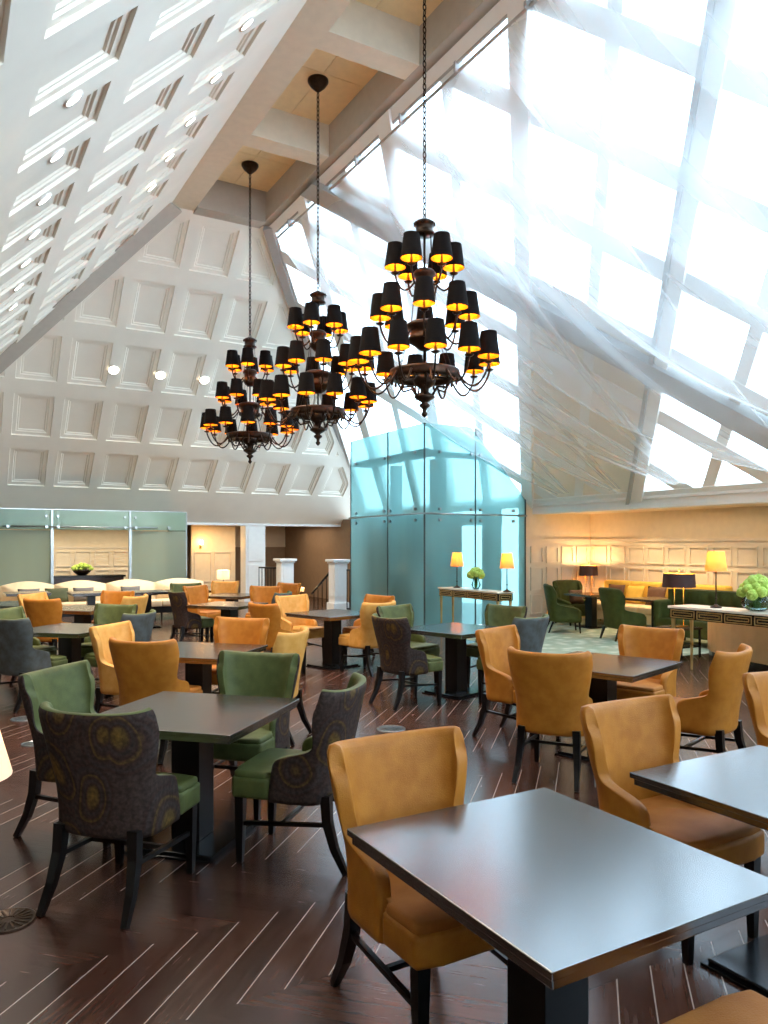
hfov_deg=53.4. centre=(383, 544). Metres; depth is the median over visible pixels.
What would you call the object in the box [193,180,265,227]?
beam
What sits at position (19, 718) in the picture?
floor vent
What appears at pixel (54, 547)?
trim
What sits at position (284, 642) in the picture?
dining chair
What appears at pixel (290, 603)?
dining chair
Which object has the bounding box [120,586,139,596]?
cushion
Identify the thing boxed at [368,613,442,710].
dining chair
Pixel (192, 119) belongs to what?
light
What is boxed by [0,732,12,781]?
table lamp
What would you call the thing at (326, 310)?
drape
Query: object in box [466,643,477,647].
seat cushion
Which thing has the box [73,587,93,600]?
cushion
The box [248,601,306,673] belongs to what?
dining chair
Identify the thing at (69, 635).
dining table
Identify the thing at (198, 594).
dining chair
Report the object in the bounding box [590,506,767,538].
wall
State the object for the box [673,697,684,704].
seat cushion
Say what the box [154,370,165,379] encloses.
light
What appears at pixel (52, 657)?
seat cushion
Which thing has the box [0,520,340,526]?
trim
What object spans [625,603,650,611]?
seat cushion
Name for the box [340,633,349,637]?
seat cushion
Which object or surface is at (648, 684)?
seat cushion
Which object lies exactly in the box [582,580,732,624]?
lounge sofa
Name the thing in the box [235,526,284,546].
trim
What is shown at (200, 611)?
seat cushion
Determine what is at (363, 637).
dining chair
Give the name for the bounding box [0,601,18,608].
dining table
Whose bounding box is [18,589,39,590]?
cushion
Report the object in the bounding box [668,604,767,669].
console table
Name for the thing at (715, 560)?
table lamp
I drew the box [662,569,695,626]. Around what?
table lamp
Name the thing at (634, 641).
dining chair
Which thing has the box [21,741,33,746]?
floor vent
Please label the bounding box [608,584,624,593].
cushion
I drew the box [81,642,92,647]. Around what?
seat cushion
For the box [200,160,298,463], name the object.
chandelier
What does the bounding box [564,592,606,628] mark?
table
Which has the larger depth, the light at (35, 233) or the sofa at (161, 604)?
the sofa at (161, 604)
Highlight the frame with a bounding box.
[269,0,767,508]
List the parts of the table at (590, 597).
plate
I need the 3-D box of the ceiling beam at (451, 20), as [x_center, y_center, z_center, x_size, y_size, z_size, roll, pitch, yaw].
[2.725,-6.590,6.221,0.260,0.760,20.050,0,0,-30]
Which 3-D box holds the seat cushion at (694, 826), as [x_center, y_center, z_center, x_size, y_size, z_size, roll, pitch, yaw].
[1.276,1.188,3.285,0.484,0.045,0.483,0,0,-30]
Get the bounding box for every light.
[7,302,17,311]
[13,282,24,291]
[19,258,31,268]
[27,229,40,240]
[36,193,51,206]
[48,148,65,163]
[63,90,83,108]
[107,365,119,374]
[146,183,156,192]
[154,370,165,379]
[164,152,174,162]
[184,115,196,126]
[199,375,209,384]
[209,70,222,84]
[239,16,254,31]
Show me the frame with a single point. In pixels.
(715, 64)
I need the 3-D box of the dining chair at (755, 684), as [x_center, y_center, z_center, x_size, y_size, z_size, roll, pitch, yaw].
[2.363,1.187,4.168,0.592,0.942,0.649,0,0,-20]
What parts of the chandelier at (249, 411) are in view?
lamp shade, lamp shade, lamp shade, arm, arm, arm, lamp shade, lamp shade, lamp shade, arm, arm, lamp shade, lamp shade, lamp shade, lamp shade, arm, lamp shade, arm, lamp shade, lamp shade, arm, crown, chain, stem, lamp shade, lamp shade, arm, lamp shade, arm, lamp shade, arm, lamp shade, lamp shade, lamp shade, arm, arm, arm, lamp shade, lamp shade, lamp shade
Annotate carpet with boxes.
[466,619,708,655]
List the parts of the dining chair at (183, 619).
leg, leg, backrest, leg, seat, leg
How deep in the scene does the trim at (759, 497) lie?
13.41 m
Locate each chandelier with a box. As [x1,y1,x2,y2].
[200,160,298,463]
[259,74,376,445]
[348,0,499,417]
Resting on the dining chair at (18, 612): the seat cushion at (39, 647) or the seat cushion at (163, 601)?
the seat cushion at (39, 647)
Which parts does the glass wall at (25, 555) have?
frosted panel, sliding rail, frosted panel, return panel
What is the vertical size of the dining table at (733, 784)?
0.725 m
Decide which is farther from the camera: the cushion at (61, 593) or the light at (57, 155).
the cushion at (61, 593)
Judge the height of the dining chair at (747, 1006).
0.942 m
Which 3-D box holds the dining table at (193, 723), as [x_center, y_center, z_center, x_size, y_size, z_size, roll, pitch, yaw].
[-1.070,1.288,4.270,0.920,0.725,0.920,0,0,15]
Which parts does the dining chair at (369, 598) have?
leg, seat, backrest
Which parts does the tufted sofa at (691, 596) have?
armrest, seat, backrest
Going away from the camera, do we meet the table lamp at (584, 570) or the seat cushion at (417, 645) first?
the seat cushion at (417, 645)
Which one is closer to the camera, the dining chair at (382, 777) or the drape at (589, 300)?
the dining chair at (382, 777)
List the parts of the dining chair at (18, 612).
leg, backrest, seat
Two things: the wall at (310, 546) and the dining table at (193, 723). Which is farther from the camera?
the wall at (310, 546)
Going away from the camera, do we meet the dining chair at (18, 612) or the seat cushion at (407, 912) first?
the seat cushion at (407, 912)
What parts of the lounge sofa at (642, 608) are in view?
backrest, backrest, backrest, backrest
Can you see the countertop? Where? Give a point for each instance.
(724, 637)
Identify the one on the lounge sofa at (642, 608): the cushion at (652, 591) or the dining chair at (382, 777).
the cushion at (652, 591)
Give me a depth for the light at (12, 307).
11.47 m
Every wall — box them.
[0,508,186,585]
[0,523,166,578]
[167,525,284,592]
[190,525,234,588]
[285,519,349,601]
[526,502,589,538]
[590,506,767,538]
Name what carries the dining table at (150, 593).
on the floor
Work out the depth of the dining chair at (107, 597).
12.09 m
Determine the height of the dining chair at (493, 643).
0.942 m
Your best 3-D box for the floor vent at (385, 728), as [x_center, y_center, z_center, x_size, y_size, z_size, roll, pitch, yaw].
[0.063,1.645,6.842,0.260,0.009,0.260,0,0,-30]
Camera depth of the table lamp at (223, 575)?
17.88 m
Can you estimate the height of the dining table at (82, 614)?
0.725 m
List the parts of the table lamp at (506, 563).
lamp shade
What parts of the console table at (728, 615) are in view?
leg, drawer, leg, drawer, drawer, drawer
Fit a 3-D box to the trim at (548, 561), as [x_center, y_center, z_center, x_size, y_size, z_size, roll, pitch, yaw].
[3.841,0.760,16.747,1.900,1.780,0.035,0,0,-30]
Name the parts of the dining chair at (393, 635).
leg, leg, backrest, leg, seat, leg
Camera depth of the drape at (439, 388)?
13.92 m
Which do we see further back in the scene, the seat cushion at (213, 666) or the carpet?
the carpet
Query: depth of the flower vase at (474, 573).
13.73 m
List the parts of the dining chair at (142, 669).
backrest, leg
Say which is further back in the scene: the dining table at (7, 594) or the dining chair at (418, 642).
the dining table at (7, 594)
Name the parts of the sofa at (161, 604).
backrest, backrest, backrest, backrest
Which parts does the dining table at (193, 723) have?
plate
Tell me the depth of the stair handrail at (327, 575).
19.66 m
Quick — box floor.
[0,596,767,1023]
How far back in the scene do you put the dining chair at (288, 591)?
11.52 m
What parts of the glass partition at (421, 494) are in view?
glass pane, glass pane, glass pane, glass pane, rail, glass pane, glass pane, glass pane, glass pane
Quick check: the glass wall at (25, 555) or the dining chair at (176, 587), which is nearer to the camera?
the dining chair at (176, 587)
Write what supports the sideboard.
on the floor
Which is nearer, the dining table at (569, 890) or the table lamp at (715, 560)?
the dining table at (569, 890)
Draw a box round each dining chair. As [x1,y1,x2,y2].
[0,606,56,685]
[0,617,67,712]
[13,660,110,847]
[17,592,70,645]
[23,597,64,649]
[35,701,199,928]
[81,603,137,656]
[84,609,155,679]
[89,621,134,713]
[91,590,134,623]
[108,637,202,763]
[121,594,148,613]
[168,590,213,642]
[170,583,201,634]
[183,585,220,640]
[205,581,238,629]
[212,616,269,693]
[214,650,299,818]
[232,672,366,875]
[245,585,281,617]
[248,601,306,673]
[271,590,291,603]
[272,626,311,745]
[275,594,323,660]
[277,582,300,594]
[327,726,506,1023]
[339,600,395,676]
[342,594,394,663]
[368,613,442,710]
[375,603,439,689]
[466,603,526,684]
[472,625,560,748]
[477,614,548,702]
[507,646,592,791]
[580,694,763,965]
[617,624,684,732]
[663,990,767,1023]
[673,643,752,753]
[742,671,767,746]
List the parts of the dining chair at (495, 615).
leg, seat, backrest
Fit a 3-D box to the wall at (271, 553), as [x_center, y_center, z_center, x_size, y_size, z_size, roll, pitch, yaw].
[-8.836,0.450,23.304,18.000,2.400,0.200,0,0,-30]
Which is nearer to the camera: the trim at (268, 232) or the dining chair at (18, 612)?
the dining chair at (18, 612)
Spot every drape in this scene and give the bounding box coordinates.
[326,310,561,492]
[439,388,611,488]
[540,314,669,483]
[589,300,763,410]
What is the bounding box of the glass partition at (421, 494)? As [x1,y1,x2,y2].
[348,423,526,625]
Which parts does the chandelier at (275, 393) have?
lamp shade, lamp shade, arm, arm, lamp shade, lamp shade, lamp shade, arm, arm, arm, lamp shade, arm, lamp shade, lamp shade, arm, arm, lamp shade, lamp shade, arm, lamp shade, arm, lamp shade, arm, lamp shade, crown, chain, stem, lamp shade, arm, lamp shade, lamp shade, arm, arm, lamp shade, lamp shade, arm, lamp shade, lamp shade, arm, arm, lamp shade, arm, lamp shade, arm, lamp shade, arm, lamp shade, arm, lamp shade, lamp shade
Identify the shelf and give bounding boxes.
[683,644,698,648]
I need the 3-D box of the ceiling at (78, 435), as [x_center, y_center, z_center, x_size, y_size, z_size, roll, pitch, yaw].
[0.315,-3.380,8.438,13.417,5.660,26.300,0,0,-30]
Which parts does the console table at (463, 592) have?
leg, drawer, leg, drawer, drawer, drawer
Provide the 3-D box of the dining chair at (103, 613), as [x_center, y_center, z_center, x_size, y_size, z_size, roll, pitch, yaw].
[-3.329,1.187,9.137,0.592,0.942,0.649,0,0,15]
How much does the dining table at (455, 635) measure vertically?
0.725 m
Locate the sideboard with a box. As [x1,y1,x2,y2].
[54,574,125,584]
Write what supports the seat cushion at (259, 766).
on the dining chair at (301, 778)
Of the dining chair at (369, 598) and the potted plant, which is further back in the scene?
the potted plant
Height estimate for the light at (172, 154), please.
0.155 m
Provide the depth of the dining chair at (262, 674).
5.11 m
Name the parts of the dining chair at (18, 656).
leg, backrest, seat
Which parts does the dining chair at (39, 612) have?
leg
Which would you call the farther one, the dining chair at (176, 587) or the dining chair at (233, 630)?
the dining chair at (176, 587)
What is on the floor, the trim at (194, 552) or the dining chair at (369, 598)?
the dining chair at (369, 598)
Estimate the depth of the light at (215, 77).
8.65 m
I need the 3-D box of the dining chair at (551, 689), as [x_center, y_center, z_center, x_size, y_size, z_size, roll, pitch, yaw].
[1.230,1.187,5.468,0.592,0.942,0.649,0,0,26]
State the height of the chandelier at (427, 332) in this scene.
5.190 m
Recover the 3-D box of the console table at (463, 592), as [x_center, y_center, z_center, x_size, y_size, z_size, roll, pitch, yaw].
[1.636,1.225,13.837,0.370,0.850,1.810,0,0,-30]
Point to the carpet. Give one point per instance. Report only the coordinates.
(563, 638)
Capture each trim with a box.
[0,203,181,373]
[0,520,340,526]
[54,547,127,578]
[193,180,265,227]
[194,552,230,589]
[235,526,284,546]
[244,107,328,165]
[263,226,342,451]
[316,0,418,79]
[526,539,589,618]
[533,488,767,514]
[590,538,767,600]
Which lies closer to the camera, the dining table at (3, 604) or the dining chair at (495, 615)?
the dining chair at (495, 615)
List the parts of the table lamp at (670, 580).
lamp shade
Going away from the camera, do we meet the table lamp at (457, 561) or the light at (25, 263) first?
the light at (25, 263)
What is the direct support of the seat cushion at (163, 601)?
on the sofa at (161, 604)
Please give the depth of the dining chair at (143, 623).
8.17 m
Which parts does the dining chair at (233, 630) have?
seat, backrest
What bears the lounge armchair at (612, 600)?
on the carpet
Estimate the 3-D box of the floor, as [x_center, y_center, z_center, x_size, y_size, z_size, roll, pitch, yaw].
[-1.286,1.700,10.227,18.000,0.100,31.000,0,0,-30]
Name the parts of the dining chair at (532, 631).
seat, leg, backrest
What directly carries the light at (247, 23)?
attached to the ceiling at (78, 435)
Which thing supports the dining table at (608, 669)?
on the floor
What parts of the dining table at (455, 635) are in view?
plate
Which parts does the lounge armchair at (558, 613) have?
seat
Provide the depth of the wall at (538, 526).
16.74 m
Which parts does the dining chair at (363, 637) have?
leg, seat, leg, leg, backrest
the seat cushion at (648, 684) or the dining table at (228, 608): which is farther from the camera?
the dining table at (228, 608)
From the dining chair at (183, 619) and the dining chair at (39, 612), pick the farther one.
the dining chair at (183, 619)
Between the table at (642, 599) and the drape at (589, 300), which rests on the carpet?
the table at (642, 599)
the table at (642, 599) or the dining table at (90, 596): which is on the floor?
the dining table at (90, 596)
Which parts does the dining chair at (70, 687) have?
leg, backrest, leg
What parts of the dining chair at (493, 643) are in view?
leg, backrest, leg, seat, leg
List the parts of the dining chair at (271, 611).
backrest, leg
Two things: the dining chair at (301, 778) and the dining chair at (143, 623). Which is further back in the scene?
the dining chair at (143, 623)
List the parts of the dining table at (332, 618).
plate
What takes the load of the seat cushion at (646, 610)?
on the lounge sofa at (642, 608)
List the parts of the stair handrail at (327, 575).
rail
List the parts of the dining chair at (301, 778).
leg, seat, leg, backrest, leg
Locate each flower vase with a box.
[467,567,484,588]
[736,574,767,610]
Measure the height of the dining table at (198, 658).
0.725 m
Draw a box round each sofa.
[0,578,211,619]
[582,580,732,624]
[654,588,767,639]
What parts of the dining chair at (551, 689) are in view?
leg, leg, backrest, leg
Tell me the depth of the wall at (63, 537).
20.99 m
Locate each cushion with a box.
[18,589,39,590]
[32,645,55,650]
[45,588,68,601]
[50,654,65,660]
[62,601,99,606]
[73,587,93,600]
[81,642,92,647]
[85,652,94,656]
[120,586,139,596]
[152,599,161,606]
[156,772,197,792]
[158,598,208,605]
[189,685,200,692]
[199,610,220,613]
[201,616,212,620]
[212,665,216,673]
[233,723,272,743]
[234,748,304,778]
[292,625,323,631]
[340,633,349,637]
[343,626,359,629]
[385,868,461,934]
[410,641,438,649]
[426,654,441,661]
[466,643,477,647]
[568,590,583,603]
[597,601,602,610]
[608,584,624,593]
[617,678,662,691]
[625,585,644,603]
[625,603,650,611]
[637,606,650,614]
[639,795,760,849]
[645,586,666,604]
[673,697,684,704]
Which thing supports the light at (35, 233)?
attached to the ceiling at (78, 435)
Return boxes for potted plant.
[71,562,93,574]
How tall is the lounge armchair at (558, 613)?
0.913 m
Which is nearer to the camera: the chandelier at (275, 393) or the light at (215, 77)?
the light at (215, 77)
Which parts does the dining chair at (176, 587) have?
backrest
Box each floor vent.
[0,907,36,933]
[10,716,27,721]
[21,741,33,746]
[377,725,404,732]
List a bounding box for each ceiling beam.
[172,0,351,210]
[263,0,499,225]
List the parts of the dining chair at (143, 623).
seat, backrest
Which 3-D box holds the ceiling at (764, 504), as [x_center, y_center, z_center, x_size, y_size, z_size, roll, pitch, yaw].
[8.627,-0.748,8.907,1.850,0.105,18.800,0,0,-30]
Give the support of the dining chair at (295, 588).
on the floor
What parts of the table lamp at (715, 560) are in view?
lamp shade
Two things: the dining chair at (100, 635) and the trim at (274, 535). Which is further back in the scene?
the trim at (274, 535)
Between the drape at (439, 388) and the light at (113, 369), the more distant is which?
the light at (113, 369)
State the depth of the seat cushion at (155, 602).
16.69 m
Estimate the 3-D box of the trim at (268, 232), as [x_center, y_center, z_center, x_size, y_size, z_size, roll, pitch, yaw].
[-1.450,-3.585,18.998,0.180,5.672,8.600,0,0,11]
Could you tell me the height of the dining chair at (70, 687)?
0.942 m
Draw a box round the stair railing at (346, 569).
[346,569,349,609]
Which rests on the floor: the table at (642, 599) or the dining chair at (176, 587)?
the dining chair at (176, 587)
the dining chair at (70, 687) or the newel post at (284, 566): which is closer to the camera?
the dining chair at (70, 687)
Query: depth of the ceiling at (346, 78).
11.37 m
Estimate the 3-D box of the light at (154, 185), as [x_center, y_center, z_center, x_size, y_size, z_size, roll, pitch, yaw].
[-3.463,-5.321,11.361,0.157,0.155,0.199,0,0,-36]
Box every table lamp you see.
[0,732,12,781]
[217,570,229,580]
[450,552,463,587]
[500,553,513,591]
[579,562,597,591]
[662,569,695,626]
[705,551,727,607]
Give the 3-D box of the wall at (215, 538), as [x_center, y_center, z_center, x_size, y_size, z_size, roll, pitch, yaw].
[-5.141,0.500,22.955,1.350,2.300,0.100,0,0,-30]
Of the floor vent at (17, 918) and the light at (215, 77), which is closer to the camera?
the floor vent at (17, 918)
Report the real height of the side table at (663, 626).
0.440 m
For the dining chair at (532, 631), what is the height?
0.942 m
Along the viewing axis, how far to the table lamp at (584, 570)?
16.52 m
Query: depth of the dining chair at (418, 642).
9.14 m
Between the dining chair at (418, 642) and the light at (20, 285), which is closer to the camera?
the dining chair at (418, 642)
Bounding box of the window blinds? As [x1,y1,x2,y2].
[533,268,653,498]
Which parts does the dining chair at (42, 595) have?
backrest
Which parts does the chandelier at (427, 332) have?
lamp shade, lamp shade, lamp shade, arm, arm, lamp shade, arm, arm, lamp shade, lamp shade, arm, lamp shade, lamp shade, lamp shade, arm, arm, arm, lamp shade, arm, lamp shade, arm, lamp shade, lamp shade, arm, crown, chain, lamp shade, stem, arm, lamp shade, arm, lamp shade, arm, lamp shade, arm, arm, lamp shade, arm, lamp shade, arm, lamp shade, lamp shade, arm, arm, arm, lamp shade, lamp shade, lamp shade, arm, arm, lamp shade, lamp shade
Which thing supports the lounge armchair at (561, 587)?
on the carpet
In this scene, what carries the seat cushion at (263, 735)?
on the dining chair at (262, 674)
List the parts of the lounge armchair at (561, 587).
backrest, seat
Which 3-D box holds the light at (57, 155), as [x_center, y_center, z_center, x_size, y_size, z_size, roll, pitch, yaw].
[-3.015,-3.586,7.025,0.157,0.155,0.199,0,0,-36]
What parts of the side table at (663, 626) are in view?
leg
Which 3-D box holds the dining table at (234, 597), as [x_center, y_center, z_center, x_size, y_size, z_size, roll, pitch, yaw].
[-2.830,1.288,14.200,0.920,0.725,0.920,0,0,20]
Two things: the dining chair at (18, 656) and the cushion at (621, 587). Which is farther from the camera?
the cushion at (621, 587)
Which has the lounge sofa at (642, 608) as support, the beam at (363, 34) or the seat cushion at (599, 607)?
the seat cushion at (599, 607)
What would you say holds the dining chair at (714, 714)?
on the floor
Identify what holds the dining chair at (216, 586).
on the floor
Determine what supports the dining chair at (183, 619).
on the floor
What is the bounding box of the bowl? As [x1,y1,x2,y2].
[73,569,90,574]
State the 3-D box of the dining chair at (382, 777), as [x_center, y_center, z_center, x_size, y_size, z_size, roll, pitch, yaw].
[0.155,1.187,2.707,0.592,0.942,0.649,0,0,-30]
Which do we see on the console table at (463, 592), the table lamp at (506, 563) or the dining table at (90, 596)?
the table lamp at (506, 563)
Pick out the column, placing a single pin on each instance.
(252, 537)
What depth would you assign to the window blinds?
13.11 m
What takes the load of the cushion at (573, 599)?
on the lounge armchair at (561, 587)
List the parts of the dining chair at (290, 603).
backrest, seat, leg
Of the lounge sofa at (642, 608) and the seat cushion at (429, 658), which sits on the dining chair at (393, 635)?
the seat cushion at (429, 658)
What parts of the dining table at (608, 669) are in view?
plate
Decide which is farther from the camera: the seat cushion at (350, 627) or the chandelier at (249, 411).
the chandelier at (249, 411)
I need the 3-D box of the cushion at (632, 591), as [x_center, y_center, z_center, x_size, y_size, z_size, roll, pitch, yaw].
[5.114,1.011,15.597,0.169,0.368,0.460,0,0,-30]
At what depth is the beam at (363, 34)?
9.63 m
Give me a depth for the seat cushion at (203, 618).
12.09 m
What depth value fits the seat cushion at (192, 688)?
6.24 m
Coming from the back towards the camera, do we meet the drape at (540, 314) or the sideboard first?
the sideboard
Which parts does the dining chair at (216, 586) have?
backrest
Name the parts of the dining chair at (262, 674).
leg, seat, leg, backrest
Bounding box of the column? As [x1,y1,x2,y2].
[238,526,264,601]
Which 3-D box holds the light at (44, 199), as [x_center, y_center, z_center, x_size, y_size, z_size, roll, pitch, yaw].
[-3.530,-3.586,7.917,0.157,0.155,0.199,0,0,-36]
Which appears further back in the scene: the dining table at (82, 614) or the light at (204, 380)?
the light at (204, 380)
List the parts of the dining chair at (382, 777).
leg, backrest, leg, seat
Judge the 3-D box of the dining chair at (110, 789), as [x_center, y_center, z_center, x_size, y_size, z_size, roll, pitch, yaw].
[-1.241,1.187,3.633,0.592,0.942,0.649,0,0,15]
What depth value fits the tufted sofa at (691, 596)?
12.45 m
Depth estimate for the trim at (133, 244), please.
14.42 m
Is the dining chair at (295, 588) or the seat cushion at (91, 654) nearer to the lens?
the seat cushion at (91, 654)
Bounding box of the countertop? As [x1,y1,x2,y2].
[707,622,767,671]
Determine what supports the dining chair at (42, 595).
on the floor
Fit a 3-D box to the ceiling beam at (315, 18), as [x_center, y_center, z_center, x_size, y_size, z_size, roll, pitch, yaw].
[1.287,-6.590,5.391,0.440,0.760,20.050,0,0,-30]
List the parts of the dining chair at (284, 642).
backrest, leg, leg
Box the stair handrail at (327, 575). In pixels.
[311,572,328,609]
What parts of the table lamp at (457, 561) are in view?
lamp shade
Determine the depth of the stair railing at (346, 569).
18.22 m
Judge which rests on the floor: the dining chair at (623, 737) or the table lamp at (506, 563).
the dining chair at (623, 737)
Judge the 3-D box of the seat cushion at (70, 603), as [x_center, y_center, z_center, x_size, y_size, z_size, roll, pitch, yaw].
[-6.373,1.280,16.176,1.049,0.140,0.550,0,0,-30]
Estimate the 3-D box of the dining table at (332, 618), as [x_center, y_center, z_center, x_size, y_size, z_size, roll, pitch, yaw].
[-0.700,1.288,10.400,0.920,0.725,0.920,0,0,-45]
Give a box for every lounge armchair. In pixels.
[543,583,581,632]
[552,580,584,625]
[598,587,646,641]
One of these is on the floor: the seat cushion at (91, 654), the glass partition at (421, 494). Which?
the glass partition at (421, 494)
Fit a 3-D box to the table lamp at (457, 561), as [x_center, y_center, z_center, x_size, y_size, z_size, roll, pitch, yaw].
[1.369,0.470,14.309,0.250,0.660,0.250,0,0,-30]
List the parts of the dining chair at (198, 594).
backrest, leg, seat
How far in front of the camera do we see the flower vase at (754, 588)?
9.02 m
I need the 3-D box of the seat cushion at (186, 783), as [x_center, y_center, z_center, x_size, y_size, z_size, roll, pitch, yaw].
[-1.222,1.188,3.702,0.484,0.045,0.483,0,0,15]
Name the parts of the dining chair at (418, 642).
backrest, seat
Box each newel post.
[273,558,296,585]
[325,559,349,609]
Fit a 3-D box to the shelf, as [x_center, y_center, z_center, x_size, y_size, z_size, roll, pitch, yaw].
[4.330,1.478,11.200,0.400,0.020,0.400,0,0,-30]
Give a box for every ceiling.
[0,0,349,524]
[217,0,442,191]
[566,503,767,513]
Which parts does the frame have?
drape rail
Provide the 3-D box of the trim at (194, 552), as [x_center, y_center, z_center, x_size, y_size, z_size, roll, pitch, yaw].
[-5.129,0.845,22.884,1.120,1.290,0.034,0,0,-30]
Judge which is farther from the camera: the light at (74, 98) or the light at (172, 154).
the light at (172, 154)
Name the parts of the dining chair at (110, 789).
leg, backrest, leg, leg, seat, leg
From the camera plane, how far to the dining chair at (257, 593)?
13.55 m
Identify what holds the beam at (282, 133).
attached to the ceiling at (346, 78)
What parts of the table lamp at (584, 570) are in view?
lamp shade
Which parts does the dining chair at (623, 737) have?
backrest, leg, seat, leg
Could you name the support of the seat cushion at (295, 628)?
on the dining chair at (290, 603)
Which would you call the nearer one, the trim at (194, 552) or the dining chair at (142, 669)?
the dining chair at (142, 669)
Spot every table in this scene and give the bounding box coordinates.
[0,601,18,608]
[3,591,50,596]
[33,623,105,692]
[62,605,94,660]
[67,590,107,620]
[99,691,299,863]
[130,590,167,627]
[177,642,267,693]
[186,601,267,617]
[208,593,249,634]
[285,609,360,670]
[347,787,767,1023]
[410,622,496,699]
[438,587,513,622]
[554,651,682,761]
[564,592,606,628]
[625,596,667,626]
[630,745,767,997]
[656,624,702,659]
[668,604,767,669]
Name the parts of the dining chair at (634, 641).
seat, backrest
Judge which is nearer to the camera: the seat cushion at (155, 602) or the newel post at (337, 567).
the seat cushion at (155, 602)
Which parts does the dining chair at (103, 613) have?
seat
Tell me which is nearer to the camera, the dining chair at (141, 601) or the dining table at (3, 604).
the dining chair at (141, 601)

